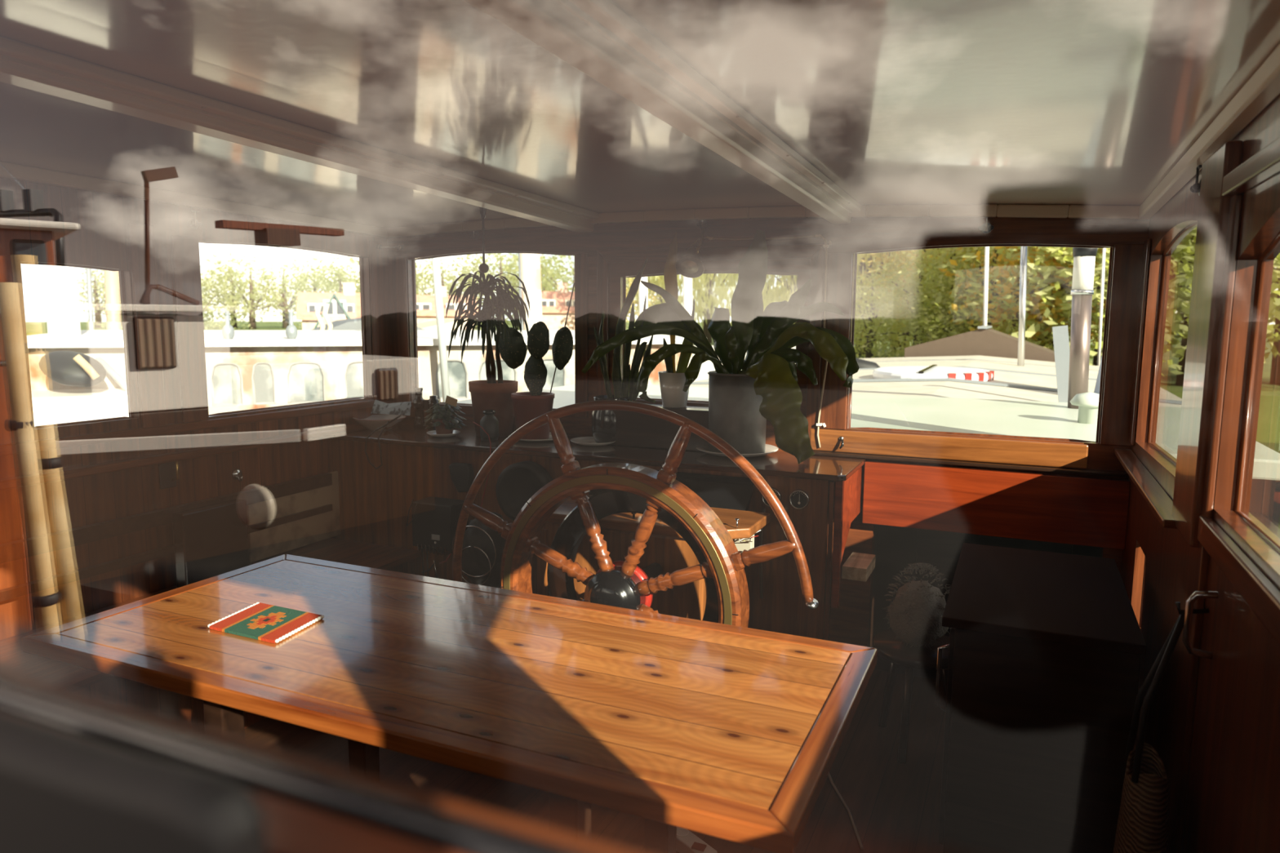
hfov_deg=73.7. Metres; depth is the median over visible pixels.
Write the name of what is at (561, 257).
poplar tree
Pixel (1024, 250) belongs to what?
mast
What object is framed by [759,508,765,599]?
cable
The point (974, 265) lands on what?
maple tree
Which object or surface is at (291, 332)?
lamp
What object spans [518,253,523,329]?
mast
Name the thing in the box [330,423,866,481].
countertop
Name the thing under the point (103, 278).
poplar tree
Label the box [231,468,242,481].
coat hook
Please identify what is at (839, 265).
trim
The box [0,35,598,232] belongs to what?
ceiling beam
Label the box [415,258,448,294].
poplar tree
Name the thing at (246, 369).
barge
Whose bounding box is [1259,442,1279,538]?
water
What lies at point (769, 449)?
plate
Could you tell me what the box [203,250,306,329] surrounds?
poplar tree
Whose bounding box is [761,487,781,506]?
gauge
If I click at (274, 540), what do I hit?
chair
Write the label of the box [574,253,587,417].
trim
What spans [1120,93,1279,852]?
wall
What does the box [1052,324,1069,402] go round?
gangplank
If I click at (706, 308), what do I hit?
willow tree
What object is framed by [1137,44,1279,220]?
trim
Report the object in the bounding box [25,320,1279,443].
bank
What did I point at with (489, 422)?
jar
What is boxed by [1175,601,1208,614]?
wall hook
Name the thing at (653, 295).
birch tree
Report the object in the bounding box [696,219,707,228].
window latch
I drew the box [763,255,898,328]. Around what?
willow tree
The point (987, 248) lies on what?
mast
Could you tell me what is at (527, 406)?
pot
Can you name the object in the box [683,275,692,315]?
mast
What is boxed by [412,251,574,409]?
window
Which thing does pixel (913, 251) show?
willow tree
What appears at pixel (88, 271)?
mast
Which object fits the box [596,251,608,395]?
trim
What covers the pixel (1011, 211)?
trim
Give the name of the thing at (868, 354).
oak tree
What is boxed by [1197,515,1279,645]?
trim
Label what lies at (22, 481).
trim
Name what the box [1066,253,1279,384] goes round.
oak tree
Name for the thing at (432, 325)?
rowing boat
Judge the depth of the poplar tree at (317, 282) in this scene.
84.68 m
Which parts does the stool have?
leg, leg, seat, leg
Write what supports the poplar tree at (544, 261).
on the bank
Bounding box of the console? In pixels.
[330,423,866,639]
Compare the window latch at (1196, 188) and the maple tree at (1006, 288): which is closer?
the window latch at (1196, 188)
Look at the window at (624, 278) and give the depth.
3.83 m
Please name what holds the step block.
attached to the console
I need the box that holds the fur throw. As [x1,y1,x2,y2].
[883,562,951,649]
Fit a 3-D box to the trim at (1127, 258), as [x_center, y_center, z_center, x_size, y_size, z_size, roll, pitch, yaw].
[1.744,-0.289,3.079,0.103,0.725,0.012,4,8,24]
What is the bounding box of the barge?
[26,311,693,414]
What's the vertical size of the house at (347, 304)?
3.926 m
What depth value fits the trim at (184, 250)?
3.37 m
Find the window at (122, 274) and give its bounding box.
[20,262,133,428]
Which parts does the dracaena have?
stem, stem, stem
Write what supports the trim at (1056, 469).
attached to the wall at (850, 623)
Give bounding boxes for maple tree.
[926,246,1177,355]
[938,241,1184,351]
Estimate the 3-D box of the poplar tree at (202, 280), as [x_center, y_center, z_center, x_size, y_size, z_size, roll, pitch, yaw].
[-44.902,-12.175,78.546,8.487,7.565,8.592,2,7,10]
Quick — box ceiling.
[0,0,1279,227]
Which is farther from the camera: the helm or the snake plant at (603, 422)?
the snake plant at (603, 422)
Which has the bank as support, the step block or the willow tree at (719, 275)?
the willow tree at (719, 275)
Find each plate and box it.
[426,430,460,437]
[507,431,553,441]
[570,436,615,446]
[695,444,778,457]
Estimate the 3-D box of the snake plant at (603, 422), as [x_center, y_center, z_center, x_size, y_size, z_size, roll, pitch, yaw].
[-0.073,-0.335,3.799,0.291,0.817,0.184,2,7,9]
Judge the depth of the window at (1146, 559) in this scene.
2.84 m
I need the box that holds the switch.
[691,842,706,852]
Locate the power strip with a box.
[675,826,717,852]
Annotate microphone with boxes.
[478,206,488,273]
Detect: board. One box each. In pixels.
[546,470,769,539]
[872,364,994,381]
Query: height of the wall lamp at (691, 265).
0.217 m
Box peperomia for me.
[423,395,466,434]
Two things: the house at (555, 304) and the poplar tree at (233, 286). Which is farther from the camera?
the poplar tree at (233, 286)
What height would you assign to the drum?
0.755 m
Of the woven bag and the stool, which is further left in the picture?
the stool
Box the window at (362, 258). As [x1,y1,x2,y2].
[198,241,368,415]
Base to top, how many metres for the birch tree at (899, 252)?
9.084 m
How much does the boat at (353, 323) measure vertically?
0.355 m
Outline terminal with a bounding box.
[733,529,760,551]
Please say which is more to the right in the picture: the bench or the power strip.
the power strip
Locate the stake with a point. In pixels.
(574, 282)
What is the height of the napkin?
0.072 m
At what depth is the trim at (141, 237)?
3.20 m
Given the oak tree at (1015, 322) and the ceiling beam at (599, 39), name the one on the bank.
the oak tree at (1015, 322)
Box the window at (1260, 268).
[1233,231,1279,553]
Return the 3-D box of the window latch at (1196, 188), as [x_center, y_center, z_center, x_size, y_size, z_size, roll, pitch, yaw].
[1.357,-0.597,2.076,0.025,0.071,0.047,4,8,24]
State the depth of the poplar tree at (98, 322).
81.74 m
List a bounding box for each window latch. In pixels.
[188,209,202,229]
[468,231,479,239]
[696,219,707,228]
[978,217,994,233]
[1189,164,1201,195]
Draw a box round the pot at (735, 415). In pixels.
[707,370,766,453]
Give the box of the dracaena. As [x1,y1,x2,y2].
[445,270,529,437]
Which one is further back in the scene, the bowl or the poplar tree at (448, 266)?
the poplar tree at (448, 266)
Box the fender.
[856,358,879,368]
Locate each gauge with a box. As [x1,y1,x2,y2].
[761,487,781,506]
[789,488,809,509]
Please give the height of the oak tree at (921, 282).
3.530 m
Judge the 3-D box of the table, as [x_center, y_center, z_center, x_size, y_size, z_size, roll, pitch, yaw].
[-0.445,0.865,1.995,1.804,0.751,0.775,4,8,24]
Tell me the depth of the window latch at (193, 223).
3.35 m
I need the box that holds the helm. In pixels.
[452,400,818,627]
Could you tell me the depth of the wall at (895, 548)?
5.12 m
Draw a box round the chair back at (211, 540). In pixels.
[172,498,249,587]
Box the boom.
[95,357,127,391]
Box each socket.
[479,206,486,218]
[676,827,688,836]
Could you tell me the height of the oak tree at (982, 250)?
4.034 m
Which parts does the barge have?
pane, pane, pane, pane, pane, pane, pane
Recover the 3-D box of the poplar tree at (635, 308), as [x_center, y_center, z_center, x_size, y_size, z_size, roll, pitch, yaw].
[-4.027,-14.219,89.462,10.887,9.704,11.022,-1,7,-8]
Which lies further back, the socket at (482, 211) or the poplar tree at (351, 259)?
the poplar tree at (351, 259)
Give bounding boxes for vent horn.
[314,302,325,329]
[322,302,333,329]
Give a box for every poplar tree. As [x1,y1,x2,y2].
[76,267,122,328]
[86,280,204,325]
[93,278,122,326]
[200,264,262,328]
[200,267,251,328]
[201,274,225,320]
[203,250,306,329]
[235,252,328,328]
[269,259,351,319]
[289,258,359,327]
[312,253,359,293]
[335,270,422,293]
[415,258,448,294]
[415,259,471,295]
[430,257,506,328]
[448,253,559,329]
[478,253,572,327]
[502,253,573,328]
[510,253,627,327]
[567,260,638,328]
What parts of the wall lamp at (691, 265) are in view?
lamp shade, arm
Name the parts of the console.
panel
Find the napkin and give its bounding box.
[371,400,411,415]
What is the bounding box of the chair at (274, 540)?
[246,471,340,562]
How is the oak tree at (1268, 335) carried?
on the bank
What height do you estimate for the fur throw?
0.299 m
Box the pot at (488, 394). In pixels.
[468,379,518,437]
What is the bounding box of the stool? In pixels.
[873,629,949,764]
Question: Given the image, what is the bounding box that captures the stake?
[550,282,575,392]
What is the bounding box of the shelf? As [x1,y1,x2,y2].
[609,403,708,451]
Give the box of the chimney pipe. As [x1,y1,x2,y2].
[1067,247,1097,408]
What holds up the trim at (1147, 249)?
attached to the wall at (1233, 806)
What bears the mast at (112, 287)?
in the water
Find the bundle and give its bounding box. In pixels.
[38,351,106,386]
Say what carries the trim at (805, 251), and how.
attached to the wall at (850, 623)
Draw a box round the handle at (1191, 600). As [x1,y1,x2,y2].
[1182,591,1218,659]
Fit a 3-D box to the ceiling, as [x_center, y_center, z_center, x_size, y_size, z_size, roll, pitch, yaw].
[-0.448,-0.767,2.140,3.635,0.199,3.640,4,8,24]
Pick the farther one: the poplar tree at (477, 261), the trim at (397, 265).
the poplar tree at (477, 261)
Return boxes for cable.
[690,234,829,447]
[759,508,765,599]
[827,773,863,849]
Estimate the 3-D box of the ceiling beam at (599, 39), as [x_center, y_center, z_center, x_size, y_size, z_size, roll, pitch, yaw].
[0.151,-0.698,1.909,0.117,0.148,3.338,4,8,24]
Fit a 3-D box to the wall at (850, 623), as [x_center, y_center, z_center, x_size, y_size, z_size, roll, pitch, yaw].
[0.253,0.315,3.870,3.515,2.575,0.060,4,8,24]
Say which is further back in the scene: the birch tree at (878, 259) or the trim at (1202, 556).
the birch tree at (878, 259)
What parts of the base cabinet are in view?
handle, door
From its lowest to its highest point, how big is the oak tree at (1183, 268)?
7.564 m
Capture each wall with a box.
[0,177,386,639]
[0,661,636,852]
[386,216,1150,647]
[870,524,1102,680]
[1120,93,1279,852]
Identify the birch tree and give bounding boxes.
[626,275,663,324]
[854,248,1010,346]
[858,250,991,341]
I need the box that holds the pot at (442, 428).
[433,418,453,434]
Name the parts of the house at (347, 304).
pane, pane, pane, pane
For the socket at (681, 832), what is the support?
attached to the power strip
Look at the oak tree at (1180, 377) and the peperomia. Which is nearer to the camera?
the peperomia
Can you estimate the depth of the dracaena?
3.98 m
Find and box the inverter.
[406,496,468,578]
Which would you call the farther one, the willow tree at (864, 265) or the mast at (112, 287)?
the willow tree at (864, 265)
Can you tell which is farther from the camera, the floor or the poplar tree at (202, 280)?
the poplar tree at (202, 280)
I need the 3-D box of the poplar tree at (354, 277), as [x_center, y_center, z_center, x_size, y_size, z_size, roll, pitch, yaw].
[-26.333,-13.359,87.589,8.985,7.911,8.875,-3,8,-28]
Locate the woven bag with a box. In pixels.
[1113,612,1184,852]
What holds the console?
attached to the wall at (850, 623)
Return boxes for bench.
[0,472,421,728]
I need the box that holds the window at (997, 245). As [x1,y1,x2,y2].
[848,244,1112,442]
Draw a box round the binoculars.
[364,387,439,469]
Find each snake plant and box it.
[591,257,653,443]
[657,232,694,408]
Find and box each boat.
[31,388,128,426]
[311,317,424,329]
[417,319,460,329]
[693,345,795,381]
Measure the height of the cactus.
0.536 m
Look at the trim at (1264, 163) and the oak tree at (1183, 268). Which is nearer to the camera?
the trim at (1264, 163)
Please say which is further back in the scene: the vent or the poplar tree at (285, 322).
the poplar tree at (285, 322)
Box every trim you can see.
[0,161,388,238]
[0,397,393,456]
[0,423,367,490]
[128,222,166,427]
[170,235,208,422]
[368,240,391,399]
[386,204,1139,237]
[387,256,410,403]
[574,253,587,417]
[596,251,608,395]
[597,244,824,262]
[805,244,825,437]
[809,428,1088,469]
[813,450,1129,477]
[819,253,852,429]
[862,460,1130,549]
[1099,243,1144,446]
[1114,448,1177,528]
[1128,238,1151,445]
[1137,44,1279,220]
[1168,193,1243,852]
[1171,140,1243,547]
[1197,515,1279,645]
[1222,136,1279,195]
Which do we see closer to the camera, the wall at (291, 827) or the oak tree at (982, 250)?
the wall at (291, 827)
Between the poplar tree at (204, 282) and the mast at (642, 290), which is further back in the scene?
the poplar tree at (204, 282)
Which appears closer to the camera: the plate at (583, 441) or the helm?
the helm
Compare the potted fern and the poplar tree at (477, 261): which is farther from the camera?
the poplar tree at (477, 261)
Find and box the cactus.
[497,321,573,439]
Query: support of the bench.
on the floor
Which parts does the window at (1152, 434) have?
pane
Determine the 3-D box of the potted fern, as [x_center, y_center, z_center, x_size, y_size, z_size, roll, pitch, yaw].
[0.312,-0.340,3.509,1.136,0.900,0.340,4,8,24]
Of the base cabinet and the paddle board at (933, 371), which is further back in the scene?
the paddle board at (933, 371)
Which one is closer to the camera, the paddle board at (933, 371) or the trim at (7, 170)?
the trim at (7, 170)
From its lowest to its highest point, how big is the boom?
0.506 m
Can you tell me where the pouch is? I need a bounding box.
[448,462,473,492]
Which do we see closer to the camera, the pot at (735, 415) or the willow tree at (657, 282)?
the pot at (735, 415)
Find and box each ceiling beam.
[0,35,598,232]
[464,0,861,224]
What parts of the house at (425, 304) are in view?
pane, pane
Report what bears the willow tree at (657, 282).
on the bank
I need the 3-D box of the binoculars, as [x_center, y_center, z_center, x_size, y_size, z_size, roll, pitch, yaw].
[-1.125,0.002,4.128,0.175,0.350,0.447,4,8,24]
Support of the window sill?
in the wall at (291, 827)
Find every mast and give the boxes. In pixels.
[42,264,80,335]
[85,267,93,329]
[103,270,121,329]
[431,257,450,402]
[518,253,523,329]
[520,253,542,329]
[638,276,648,315]
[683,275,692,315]
[982,246,989,325]
[1017,246,1027,366]
[1097,248,1106,365]
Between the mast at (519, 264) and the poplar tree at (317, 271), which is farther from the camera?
the poplar tree at (317, 271)
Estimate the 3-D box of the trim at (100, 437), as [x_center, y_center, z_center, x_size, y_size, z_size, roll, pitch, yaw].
[-1.961,0.047,3.016,0.020,0.035,3.240,4,8,24]
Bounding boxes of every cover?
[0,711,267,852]
[1093,356,1102,394]
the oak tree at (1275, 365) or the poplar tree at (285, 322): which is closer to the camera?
the oak tree at (1275, 365)
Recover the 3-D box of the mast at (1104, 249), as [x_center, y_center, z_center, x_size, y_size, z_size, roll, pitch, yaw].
[6.624,-1.769,12.247,0.089,2.085,0.040,4,8,24]
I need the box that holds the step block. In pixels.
[841,552,875,582]
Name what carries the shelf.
on the console
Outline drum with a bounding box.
[537,522,706,620]
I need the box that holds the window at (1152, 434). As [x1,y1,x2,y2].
[1146,221,1197,466]
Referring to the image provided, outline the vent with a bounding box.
[1070,391,1099,423]
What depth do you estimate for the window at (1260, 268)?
1.70 m
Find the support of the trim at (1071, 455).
attached to the wall at (850, 623)
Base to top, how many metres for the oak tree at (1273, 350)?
8.404 m
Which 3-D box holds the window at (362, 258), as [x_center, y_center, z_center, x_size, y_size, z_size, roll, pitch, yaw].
[-1.596,-0.453,3.887,0.014,0.734,0.983,4,8,24]
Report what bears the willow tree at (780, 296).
on the bank
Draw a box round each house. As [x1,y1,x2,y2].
[295,282,360,329]
[416,286,478,329]
[541,282,574,329]
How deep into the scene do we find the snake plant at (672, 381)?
3.66 m
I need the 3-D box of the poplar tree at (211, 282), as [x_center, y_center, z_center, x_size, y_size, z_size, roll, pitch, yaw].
[-45.029,-12.633,83.899,7.985,7.030,7.887,-4,8,-29]
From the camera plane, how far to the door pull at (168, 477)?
3.32 m
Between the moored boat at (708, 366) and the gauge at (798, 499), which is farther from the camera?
the moored boat at (708, 366)
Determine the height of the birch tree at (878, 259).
10.518 m
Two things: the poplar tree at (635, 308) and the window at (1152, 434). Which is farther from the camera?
the poplar tree at (635, 308)
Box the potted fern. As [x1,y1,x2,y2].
[581,230,859,463]
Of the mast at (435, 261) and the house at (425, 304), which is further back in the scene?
the house at (425, 304)
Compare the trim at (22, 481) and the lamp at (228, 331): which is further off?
the lamp at (228, 331)
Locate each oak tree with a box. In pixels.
[853,248,982,358]
[853,269,915,358]
[858,246,1038,357]
[902,246,1095,349]
[933,226,1279,376]
[933,246,1279,370]
[937,246,1105,363]
[986,231,1279,386]
[1049,249,1279,354]
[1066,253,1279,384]
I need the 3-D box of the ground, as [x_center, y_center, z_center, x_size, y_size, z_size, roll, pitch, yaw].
[3.635,0.048,10.326,4.450,1.730,14.340,4,8,24]
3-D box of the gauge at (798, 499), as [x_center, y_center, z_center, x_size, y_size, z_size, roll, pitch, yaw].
[0.593,0.273,3.181,0.074,0.074,0.017,4,8,24]
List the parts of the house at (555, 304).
pane, pane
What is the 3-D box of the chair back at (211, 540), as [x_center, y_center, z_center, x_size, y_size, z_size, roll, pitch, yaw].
[-1.716,0.467,3.427,0.060,0.300,0.298,4,8,24]
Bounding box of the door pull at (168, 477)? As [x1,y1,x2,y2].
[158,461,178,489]
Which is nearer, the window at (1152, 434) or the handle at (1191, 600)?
the handle at (1191, 600)
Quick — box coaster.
[207,602,324,643]
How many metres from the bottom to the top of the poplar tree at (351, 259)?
9.010 m
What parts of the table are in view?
leg, leg, leg, leg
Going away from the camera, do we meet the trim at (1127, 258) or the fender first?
the trim at (1127, 258)
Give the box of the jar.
[480,409,498,440]
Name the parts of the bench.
rail, rail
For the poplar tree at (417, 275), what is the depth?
91.16 m
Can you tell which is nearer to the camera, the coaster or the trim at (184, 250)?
the coaster
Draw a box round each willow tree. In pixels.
[626,275,715,335]
[649,273,737,342]
[711,273,795,319]
[731,266,858,324]
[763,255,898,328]
[853,249,923,352]
[853,249,929,356]
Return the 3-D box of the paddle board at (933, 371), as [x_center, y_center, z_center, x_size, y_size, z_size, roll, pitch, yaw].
[2.571,-0.463,7.506,1.005,0.105,1.240,4,8,24]
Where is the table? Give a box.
[21,554,877,852]
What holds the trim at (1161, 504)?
attached to the wall at (1233, 806)
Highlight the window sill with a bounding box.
[0,676,586,852]
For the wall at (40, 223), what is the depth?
3.11 m
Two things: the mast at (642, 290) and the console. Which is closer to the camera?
the console
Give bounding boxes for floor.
[244,669,946,852]
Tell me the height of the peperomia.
0.190 m
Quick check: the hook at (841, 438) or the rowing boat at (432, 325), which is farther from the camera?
the rowing boat at (432, 325)
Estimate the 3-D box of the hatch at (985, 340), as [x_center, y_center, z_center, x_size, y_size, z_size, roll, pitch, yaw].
[4.852,-1.084,12.141,1.893,0.689,1.700,4,8,24]
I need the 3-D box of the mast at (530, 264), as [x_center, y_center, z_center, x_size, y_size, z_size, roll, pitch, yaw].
[-1.474,-1.089,11.831,0.400,3.946,0.280,-1,7,-9]
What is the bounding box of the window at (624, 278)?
[623,271,797,402]
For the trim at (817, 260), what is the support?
attached to the wall at (850, 623)
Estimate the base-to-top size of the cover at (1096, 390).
0.672 m
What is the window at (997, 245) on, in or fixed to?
in the wall at (850, 623)
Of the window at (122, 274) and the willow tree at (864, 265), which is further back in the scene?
the willow tree at (864, 265)
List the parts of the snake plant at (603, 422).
pot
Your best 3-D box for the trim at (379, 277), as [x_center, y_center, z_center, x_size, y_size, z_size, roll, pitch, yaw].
[-1.325,-0.528,4.371,0.012,0.820,0.136,4,8,24]
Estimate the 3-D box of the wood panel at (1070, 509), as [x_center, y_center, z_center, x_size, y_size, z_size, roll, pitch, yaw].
[1.345,0.294,3.297,0.940,0.253,0.045,4,8,24]
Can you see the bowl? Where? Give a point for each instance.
(373, 422)
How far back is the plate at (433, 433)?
3.98 m
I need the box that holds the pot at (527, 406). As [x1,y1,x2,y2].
[511,391,554,439]
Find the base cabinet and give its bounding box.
[934,542,1146,852]
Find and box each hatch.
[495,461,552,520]
[904,325,1054,361]
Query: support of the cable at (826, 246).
attached to the wall at (850, 623)
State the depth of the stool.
2.90 m
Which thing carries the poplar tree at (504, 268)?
on the bank
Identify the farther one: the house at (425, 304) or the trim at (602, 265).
the house at (425, 304)
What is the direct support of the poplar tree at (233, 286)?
on the bank
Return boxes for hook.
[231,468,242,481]
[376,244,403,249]
[839,435,844,448]
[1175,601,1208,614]
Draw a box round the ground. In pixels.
[457,355,1279,536]
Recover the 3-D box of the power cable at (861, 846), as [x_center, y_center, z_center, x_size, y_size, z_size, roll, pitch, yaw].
[0.625,1.110,2.683,0.022,0.102,0.563,0,7,-2]
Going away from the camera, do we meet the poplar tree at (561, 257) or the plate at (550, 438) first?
the plate at (550, 438)
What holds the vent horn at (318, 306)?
on the barge
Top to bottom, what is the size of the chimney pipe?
0.918 m
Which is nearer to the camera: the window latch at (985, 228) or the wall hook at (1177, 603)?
the wall hook at (1177, 603)
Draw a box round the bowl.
[352,413,405,431]
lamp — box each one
[222,311,234,339]
[285,311,297,339]
[675,227,705,278]
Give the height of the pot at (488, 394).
0.255 m
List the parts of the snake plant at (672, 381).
pot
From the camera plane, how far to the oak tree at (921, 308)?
21.74 m

